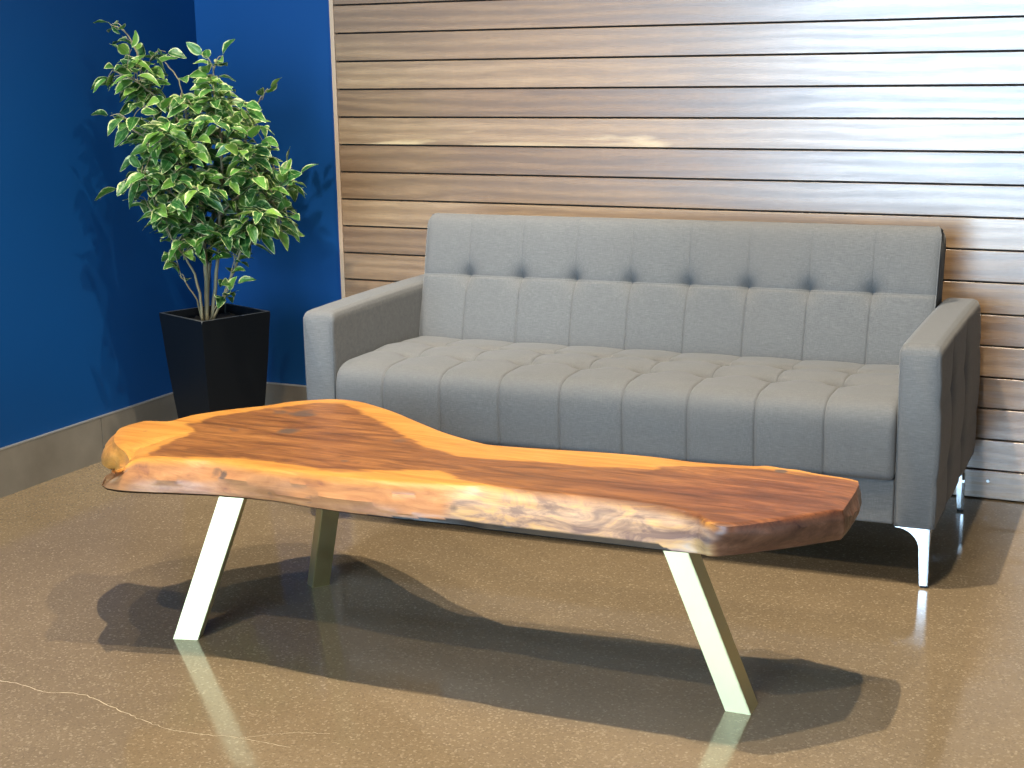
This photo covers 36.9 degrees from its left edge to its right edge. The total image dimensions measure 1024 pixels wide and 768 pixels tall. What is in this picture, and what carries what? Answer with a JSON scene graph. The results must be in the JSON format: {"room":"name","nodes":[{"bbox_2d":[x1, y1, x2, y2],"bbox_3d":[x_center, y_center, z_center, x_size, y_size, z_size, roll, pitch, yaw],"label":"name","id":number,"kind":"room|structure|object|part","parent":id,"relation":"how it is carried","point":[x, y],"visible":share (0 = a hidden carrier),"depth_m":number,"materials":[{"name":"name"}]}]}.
{"room":"lobby","nodes":[
{"label":"lobby","id":0,"kind":"room"},
{"bbox_2d":[0,0,211,447],"bbox_3d":[-2.761,-1.892,1.933,0.120,5.600,7.462,5,14,25],"label":"wall","id":1,"kind":"structure","parent":0,"point":[85,287],"depth_m":4.90,"materials":[{"name":"blue paint"}]},
{"bbox_2d":[0,392,177,497],"bbox_3d":[-2.652,0.775,2.484,0.012,0.150,7.211,5,14,25],"label":"baseboard","id":2,"kind":"structure","parent":1,"relation":"attached to","point":[25,464],"depth_m":4.94,"materials":[{"name":"beige tile"}]},
{"bbox_2d":[194,0,341,384],"bbox_3d":[2.578,-2.312,3.371,8.191,5.600,0.120,5,14,25],"label":"wall","id":3,"kind":"structure","parent":0,"point":[289,40],"depth_m":5.31,"materials":[{"name":"blue paint"}]},
{"bbox_2d":[265,382,306,405],"bbox_3d":[-0.825,0.072,5.530,0.556,0.150,0.012,5,14,25],"label":"baseboard","id":4,"kind":"structure","parent":3,"relation":"attached to","point":[276,393],"depth_m":5.51,"materials":[{"name":"beige tile"}]},
{"bbox_2d":[329,0,347,298],"bbox_3d":[-0.622,-2.567,4.819,0.016,5.600,0.023,5,14,25],"label":"trim","id":5,"kind":"structure","parent":3,"relation":"attached to","point":[331,6],"depth_m":5.20,"materials":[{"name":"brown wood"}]},
{"bbox_2d":[333,0,1023,501],"bbox_3d":[2.755,-2.279,3.209,7.488,5.600,0.023,5,14,25],"label":"cladding","id":6,"kind":"object","parent":3,"relation":"attached to","point":[864,112],"visible":0.63,"depth_m":4.61,"materials":[{"name":"brown wood"}]},
{"bbox_2d":[0,462,1023,767],"bbox_3d":[0.980,1.204,0.786,8.311,0.100,7.462,5,14,25],"label":"floor","id":7,"kind":"structure","parent":0,"point":[426,645],"depth_m":3.44,"materials":[{"name":"concrete"}]},
{"bbox_2d":[91,20,316,418],"bbox_3d":[-0.958,-0.428,4.858,0.611,1.419,0.674,-12,17,-42],"label":"potted ficus","id":8,"kind":"object","parent":7,"relation":"on","point":[217,354],"visible":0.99,"depth_m":4.78,"materials":[{"name":"green plant"}]},
{"bbox_2d":[159,303,269,418],"bbox_3d":[-0.953,0.012,4.994,0.257,0.500,0.257,-12,17,-42],"label":"planter","id":9,"kind":"object","parent":8,"relation":"attached to","point":[217,358],"depth_m":4.90,"materials":[{"name":"black plastic"}]},
{"bbox_2d":[101,399,861,714],"bbox_3d":[-0.134,0.364,3.456,1.820,0.441,0.736,5,14,25],"label":"coffee table","id":10,"kind":"object","parent":7,"relation":"on","point":[332,457],"visible":1,"depth_m":3.22,"materials":[{"name":"brown wood"}]},
{"bbox_3d":[-0.682,0.397,3.511,0.206,0.374,0.053,-3,12,-6],"label":"leg","id":11,"kind":"part","parent":10,"relation":"part of","materials":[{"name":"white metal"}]},
{"bbox_3d":[-0.456,0.334,3.776,0.049,0.374,0.182,-9,14,-31],"label":"leg","id":12,"kind":"part","parent":10,"relation":"part of","materials":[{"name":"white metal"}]},
{"bbox_3d":[0.392,0.466,3.101,0.210,0.374,0.062,5,14,25],"label":"leg","id":13,"kind":"part","parent":10,"relation":"part of","materials":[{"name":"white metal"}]},
{"bbox_2d":[303,213,980,587],"bbox_3d":[0.368,-0.030,4.334,1.747,0.816,0.786,4,13,23],"label":"sofa","id":14,"kind":"object","parent":7,"relation":"on","point":[836,350],"visible":0.93,"depth_m":4.24,"materials":[{"name":"grey fabric"}]},
{"bbox_3d":[-0.386,-0.062,4.665,0.098,0.455,0.777,4,13,23],"label":"armrest","id":15,"kind":"part","parent":14,"relation":"part of","materials":[{"name":"grey fabric"}]},
{"bbox_2d":[336,336,898,479],"bbox_3d":[0.332,0.027,4.265,1.541,0.194,0.611,4,13,23],"label":"seat cushion","id":16,"kind":"object","parent":14,"relation":"on","point":[830,411],"depth_m":4.05,"materials":[{"name":"grey fabric"}]},
{"bbox_3d":[0.454,-0.257,4.505,1.553,0.447,0.200,4,13,23],"label":"backrest","id":17,"kind":"part","parent":14,"relation":"part of","materials":[{"name":"grey fabric"}]},
{"bbox_3d":[0.364,0.088,4.352,1.543,0.263,0.734,4,13,23],"label":"frame","id":18,"kind":"part","parent":14,"relation":"part of","materials":[{"name":"grey fabric"}]},
{"bbox_3d":[0.992,0.411,3.793,0.085,0.149,0.085,4,13,23],"label":"leg","id":19,"kind":"part","parent":14,"relation":"part of","materials":[{"name":"silver metal"}]},
{"bbox_3d":[1.126,0.049,4.024,0.104,0.455,0.777,4,13,23],"label":"armrest","id":20,"kind":"part","parent":14,"relation":"part of","materials":[{"name":"grey fabric"}]},
{"bbox_3d":[1.232,0.287,4.338,0.085,0.149,0.085,4,13,23],"label":"leg","id":21,"kind":"part","parent":14,"relation":"part of","materials":[{"name":"silver metal"}]}
]}

